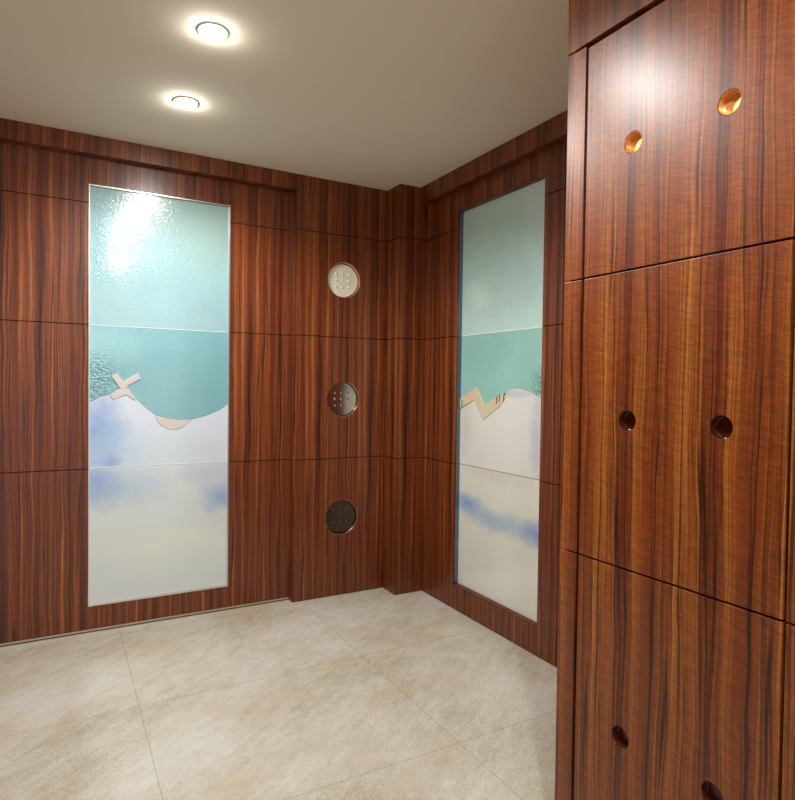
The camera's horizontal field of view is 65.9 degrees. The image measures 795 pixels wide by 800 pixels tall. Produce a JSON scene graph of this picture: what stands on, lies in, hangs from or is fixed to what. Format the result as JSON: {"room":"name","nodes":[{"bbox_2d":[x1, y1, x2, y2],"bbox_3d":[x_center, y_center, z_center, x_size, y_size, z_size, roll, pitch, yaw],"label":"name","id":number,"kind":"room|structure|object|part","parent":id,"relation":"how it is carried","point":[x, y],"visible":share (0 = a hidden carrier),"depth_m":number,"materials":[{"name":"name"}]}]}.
{"room":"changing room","nodes":[
{"label":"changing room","id":0,"kind":"room"},
{"bbox_2d":[0,142,386,643],"bbox_3d":[-1.346,-0.060,3.128,3.450,2.400,0.224,0,1,-29],"label":"wall","id":1,"kind":"structure","parent":0,"point":[292,338],"depth_m":3.35,"materials":[{"name":"brown wood"}]},
{"bbox_3d":[-2.161,-0.661,2.606,1.515,0.583,0.022,0,1,-29],"label":"wood panel","id":2,"kind":"part","parent":1,"relation":"part of","materials":[{"name":"brown wood"}]},
{"bbox_3d":[-2.170,-0.016,2.621,1.515,0.699,0.022,0,1,-29],"label":"wood panel","id":3,"kind":"part","parent":1,"relation":"part of","materials":[{"name":"brown wood"}]},
{"bbox_2d":[0,597,288,645],"bbox_3d":[-1.735,1.129,2.893,2.540,0.007,0.026,0,1,-29],"label":"trim","id":4,"kind":"structure","parent":1,"relation":"attached to","point":[93,629],"depth_m":3.11,"materials":[{"name":"beige metal"}]},
{"bbox_3d":[-1.731,0.731,2.888,2.542,0.786,0.022,0,1,-29],"label":"wood panel","id":5,"kind":"part","parent":1,"relation":"part of","materials":[{"name":"brown wood"}]},
{"bbox_3d":[-1.707,-1.064,2.847,2.542,0.217,0.022,0,1,-29],"label":"wood panel","id":6,"kind":"part","parent":1,"relation":"part of","materials":[{"name":"brown wood"}]},
{"bbox_2d":[0,118,295,191],"bbox_3d":[-1.693,-1.214,2.821,2.540,0.087,0.087,0,1,-29],"label":"trim","id":7,"kind":"structure","parent":1,"relation":"attached to","point":[11,131],"depth_m":3.02,"materials":[{"name":"brown wood"}]},
{"bbox_2d":[88,184,230,606],"bbox_3d":[-1.212,-0.015,3.159,0.680,2.059,0.025,0,1,-29],"label":"glass panel","id":8,"kind":"object","parent":1,"relation":"attached to","point":[159,324],"visible":1,"depth_m":3.15,"materials":[{"name":"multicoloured glass"}]},
{"bbox_3d":[-1.224,0.672,3.179,0.669,0.674,0.009,0,1,-29],"label":"glass pane","id":9,"kind":"part","parent":8,"relation":"part of","materials":[{"name":"white glass"}]},
{"bbox_3d":[-1.217,0.142,3.167,0.669,0.378,0.010,0,1,-29],"label":"glass pane","id":10,"kind":"part","parent":8,"relation":"part of","materials":[{"name":"white glass"}]},
{"bbox_3d":[-1.213,-0.131,3.161,0.669,0.467,0.009,0,1,-29],"label":"glass pane","id":11,"kind":"part","parent":8,"relation":"part of","materials":[{"name":"teal glass"}]},
{"bbox_3d":[-1.206,-0.704,3.148,0.669,0.670,0.009,0,1,-29],"label":"glass pane","id":12,"kind":"part","parent":8,"relation":"part of","materials":[{"name":"teal glass"}]},
{"bbox_3d":[-0.762,-0.015,3.405,0.346,0.699,0.022,0,1,-29],"label":"wood panel","id":13,"kind":"part","parent":1,"relation":"part of","materials":[{"name":"brown wood"}]},
{"bbox_3d":[-0.753,-0.660,3.390,0.346,0.583,0.022,0,1,-29],"label":"wood panel","id":14,"kind":"part","parent":1,"relation":"part of","materials":[{"name":"brown wood"}]},
{"bbox_3d":[-0.598,-0.015,3.465,0.001,2.310,0.077,0,1,-29],"label":"wood panel","id":15,"kind":"part","parent":1,"relation":"part of","materials":[{"name":"brown wood"}]},
{"bbox_3d":[-0.343,0.741,3.594,0.570,0.800,0.022,0,1,-29],"label":"wood panel","id":16,"kind":"part","parent":1,"relation":"part of","materials":[{"name":"brown wood"}]},
{"bbox_3d":[-0.333,-0.013,3.577,0.570,0.699,0.022,0,1,-29],"label":"wood panel","id":17,"kind":"part","parent":1,"relation":"part of","materials":[{"name":"brown wood"}]},
{"bbox_3d":[-0.325,-0.658,3.562,0.570,0.583,0.022,0,1,-29],"label":"wood panel","id":18,"kind":"part","parent":1,"relation":"part of","materials":[{"name":"brown wood"}]},
{"bbox_2d":[325,499,356,534],"bbox_3d":[-0.334,0.685,3.600,0.207,0.207,0.025,0,1,-29],"label":"disc","id":19,"kind":"object","parent":1,"relation":"attached to","point":[340,515],"visible":1,"depth_m":3.61,"materials":[{"name":"brown"}]},
{"bbox_3d":[-0.319,-1.105,3.552,0.570,0.302,0.022,0,1,-29],"label":"wood panel","id":20,"kind":"part","parent":1,"relation":"part of","materials":[{"name":"brown wood"}]},
{"bbox_2d":[326,381,358,416],"bbox_3d":[-0.326,-0.006,3.586,0.207,0.207,0.027,0,1,-29],"label":"disc","id":21,"kind":"object","parent":1,"relation":"attached to","point":[341,397],"visible":1,"depth_m":3.59,"materials":[{"name":"silver metal"}]},
{"bbox_2d":[328,262,359,297],"bbox_3d":[-0.316,-0.696,3.569,0.207,0.207,0.025,0,1,-29],"label":"disc","id":22,"kind":"object","parent":1,"relation":"attached to","point":[342,279],"visible":1,"depth_m":3.58,"materials":[{"name":"beige"}]},
{"bbox_2d":[0,586,556,799],"bbox_3d":[-0.159,1.237,0.893,3.550,0.060,5.350,0,1,-29],"label":"floor","id":23,"kind":"structure","parent":0,"point":[372,694],"depth_m":2.32,"materials":[{"name":"beige tile"}]},
{"bbox_2d":[555,0,794,799],"bbox_3d":[0.901,0.006,1.552,0.754,2.398,0.576,0,1,-29],"label":"tall cabinet","id":24,"kind":"object","parent":23,"relation":"on","point":[679,290],"visible":1,"depth_m":1.33,"materials":[{"name":"brown wood"}]},
{"bbox_3d":[0.769,-0.002,1.795,0.749,2.396,0.022,0,1,-29],"label":"panel","id":25,"kind":"part","parent":24,"relation":"part of","materials":[{"name":"brown wood"}]},
{"bbox_3d":[0.597,-1.042,1.351,0.025,0.302,0.575,0,1,-29],"label":"panel","id":26,"kind":"part","parent":24,"relation":"part of","materials":[{"name":"brown wood"}]},
{"bbox_3d":[0.538,0.800,1.460,0.019,0.047,0.047,0,1,-29],"label":"finger pull","id":27,"kind":"part","parent":24,"relation":"part of","materials":[{"name":"brown"}]},
{"bbox_3d":[0.548,0.049,1.443,0.019,0.047,0.047,0,1,-29],"label":"finger pull","id":28,"kind":"part","parent":24,"relation":"part of","materials":[{"name":"brown"}]},
{"bbox_3d":[0.556,-0.599,1.428,0.019,0.047,0.047,0,1,-29],"label":"finger pull","id":29,"kind":"part","parent":24,"relation":"part of","materials":[{"name":"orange metal"}]},
{"bbox_3d":[0.590,0.802,1.364,0.020,0.796,0.505,0,1,-29],"label":"door","id":30,"kind":"part","parent":24,"relation":"part of","materials":[{"name":"brown wood"}]},
{"bbox_3d":[0.600,0.050,1.347,0.020,0.698,0.505,0,1,-29],"label":"door","id":31,"kind":"part","parent":24,"relation":"part of","materials":[{"name":"brown wood"}]},
{"bbox_3d":[0.609,-0.591,1.333,0.020,0.575,0.505,0,1,-29],"label":"door","id":32,"kind":"part","parent":24,"relation":"part of","materials":[{"name":"brown wood"}]},
{"bbox_3d":[0.651,0.806,1.256,0.019,0.047,0.047,0,1,-29],"label":"finger pull","id":33,"kind":"part","parent":24,"relation":"part of","materials":[{"name":"brown metal"}]},
{"bbox_3d":[0.661,0.055,1.239,0.019,0.047,0.047,0,1,-29],"label":"finger pull","id":34,"kind":"part","parent":24,"relation":"part of","materials":[{"name":"brown wood"}]},
{"bbox_3d":[0.669,-0.592,1.225,0.019,0.047,0.047,0,1,-29],"label":"finger pull","id":35,"kind":"part","parent":24,"relation":"part of","materials":[{"name":"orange metal"}]},
{"bbox_2d":[781,334,794,799],"bbox_3d":[1.180,0.021,1.052,0.754,2.398,0.568,0,1,-29],"label":"tall cabinet","id":36,"kind":"object","parent":23,"relation":"on","point":[788,765],"visible":1,"depth_m":1.12,"materials":[{"name":"brown wood"}]},
{"bbox_3d":[0.853,0.816,0.892,0.020,0.796,0.562,0,1,-29],"label":"door","id":37,"kind":"part","parent":36,"relation":"part of","materials":[{"name":"brown wood"}]},
{"bbox_3d":[0.863,0.064,0.875,0.020,0.698,0.562,0,1,-29],"label":"door","id":38,"kind":"part","parent":36,"relation":"part of","materials":[{"name":"brown wood"}]},
{"bbox_2d":[0,0,568,191],"bbox_3d":[-0.127,-1.222,0.837,3.550,0.060,5.350,0,1,-29],"label":"ceiling","id":39,"kind":"structure","parent":0,"point":[385,95],"depth_m":2.33,"materials":[{"name":"beige paint"}]},
{"bbox_2d":[173,96,198,108],"bbox_3d":[-0.881,-1.231,2.554,0.104,0.021,0.104,0,1,-29],"label":"recessed light","id":40,"kind":"object","parent":39,"relation":"in","point":[185,102],"visible":1,"depth_m":2.53,"materials":[{"name":"white paint"}]},
{"bbox_2d":[197,22,228,40],"bbox_3d":[-0.613,-1.216,2.038,0.104,0.021,0.104,0,1,-29],"label":"recessed light","id":41,"kind":"object","parent":39,"relation":"in","point":[213,31],"visible":1,"depth_m":2.02,"materials":[{"name":"white paint"}]},
{"bbox_2d":[382,184,426,594],"bbox_3d":[0.021,-0.056,3.723,0.182,2.400,0.242,0,1,-29],"label":"column","id":42,"kind":"structure","parent":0,"point":[406,216],"depth_m":3.62,"materials":[{"name":"brown wood"}]},
{"bbox_3d":[0.031,0.743,3.703,0.182,0.800,0.155,0,1,-29],"label":"wood panel","id":43,"kind":"part","parent":42,"relation":"part of","materials":[{"name":"brown wood"}]},
{"bbox_3d":[0.041,-0.010,3.686,0.182,0.699,0.155,0,1,-29],"label":"wood panel","id":44,"kind":"part","parent":42,"relation":"part of","materials":[{"name":"brown wood"}]},
{"bbox_3d":[0.050,-0.655,3.671,0.182,0.583,0.155,0,1,-29],"label":"wood panel","id":45,"kind":"part","parent":42,"relation":"part of","materials":[{"name":"brown wood"}]},
{"bbox_3d":[0.056,-1.102,3.661,0.182,0.302,0.155,0,1,-29],"label":"wood panel","id":46,"kind":"part","parent":42,"relation":"part of","materials":[{"name":"brown wood"}]},
{"bbox_2d":[421,140,566,666],"bbox_3d":[1.318,0.007,1.736,0.150,2.400,5.250,0,1,-29],"label":"wall","id":47,"kind":"structure","parent":0,"point":[443,215],"depth_m":3.19,"materials":[{"name":"brown wood"}]},
{"bbox_3d":[0.251,-0.004,3.521,0.022,0.699,0.336,0,1,-29],"label":"wood panel","id":48,"kind":"part","parent":47,"relation":"part of","materials":[{"name":"brown wood"}]},
{"bbox_3d":[0.259,-0.649,3.506,0.022,0.583,0.336,0,1,-29],"label":"wood panel","id":49,"kind":"part","parent":47,"relation":"part of","materials":[{"name":"brown wood"}]},
{"bbox_3d":[0.435,0.760,3.190,0.022,0.800,1.134,0,1,-29],"label":"wood panel","id":50,"kind":"part","parent":47,"relation":"part of","materials":[{"name":"brown wood"}]},
{"bbox_2d":[421,110,567,205],"bbox_3d":[0.641,-1.176,2.799,0.089,0.099,1.914,0,1,-29],"label":"trim","id":51,"kind":"structure","parent":47,"relation":"attached to","point":[553,131],"depth_m":2.97,"materials":[{"name":"brown wood"}]},
{"bbox_3d":[0.459,-1.042,3.149,0.022,0.217,1.134,0,1,-29],"label":"wood panel","id":52,"kind":"part","parent":47,"relation":"part of","materials":[{"name":"brown wood"}]},
{"bbox_2d":[454,175,545,625],"bbox_3d":[0.506,0.002,3.085,0.040,2.053,0.673,0,1,-29],"label":"glass panel","id":53,"kind":"object","parent":47,"relation":"attached to","point":[501,236],"visible":0.96,"depth_m":3.08,"materials":[{"name":"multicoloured glass"}]},
{"bbox_3d":[0.504,0.692,3.105,0.009,0.662,0.662,0,1,-29],"label":"glass pane","id":54,"kind":"part","parent":53,"relation":"part of","materials":[{"name":"white glass"}]},
{"bbox_3d":[0.511,0.149,3.092,0.010,0.420,0.662,0,1,-29],"label":"glass pane","id":55,"kind":"part","parent":53,"relation":"part of","materials":[{"name":"white glass"}]},
{"bbox_3d":[0.515,-0.118,3.087,0.009,0.445,0.662,0,1,-29],"label":"glass pane","id":56,"kind":"part","parent":53,"relation":"part of","materials":[{"name":"teal glass"}]},
{"bbox_3d":[0.522,-0.681,3.074,0.009,0.674,0.662,0,1,-29],"label":"glass pane","id":57,"kind":"part","parent":53,"relation":"part of","materials":[{"name":"teal glass"}]},
{"bbox_3d":[0.690,0.020,2.732,0.022,0.699,0.124,0,1,-29],"label":"wood panel","id":58,"kind":"part","parent":47,"relation":"part of","materials":[{"name":"brown wood"}]},
{"bbox_3d":[0.699,-0.625,2.717,0.022,0.583,0.124,0,1,-29],"label":"wood panel","id":59,"kind":"part","parent":47,"relation":"part of","materials":[{"name":"brown wood"}]},
{"bbox_3d":[1.620,0.824,1.061,0.022,0.800,3.733,0,1,-29],"label":"wood panel","id":60,"kind":"part","parent":47,"relation":"part of","materials":[{"name":"brown wood"}]},
{"bbox_3d":[1.630,0.071,1.044,0.022,0.699,3.733,0,1,-29],"label":"wood panel","id":61,"kind":"part","parent":47,"relation":"part of","materials":[{"name":"brown wood"}]},
{"bbox_3d":[1.639,-0.574,1.029,0.022,0.583,3.733,0,1,-29],"label":"wood panel","id":62,"kind":"part","parent":47,"relation":"part of","materials":[{"name":"brown wood"}]},
{"bbox_3d":[1.644,-0.978,1.020,0.022,0.217,3.733,0,1,-29],"label":"wood panel","id":63,"kind":"part","parent":47,"relation":"part of","materials":[{"name":"brown wood"}]}
]}

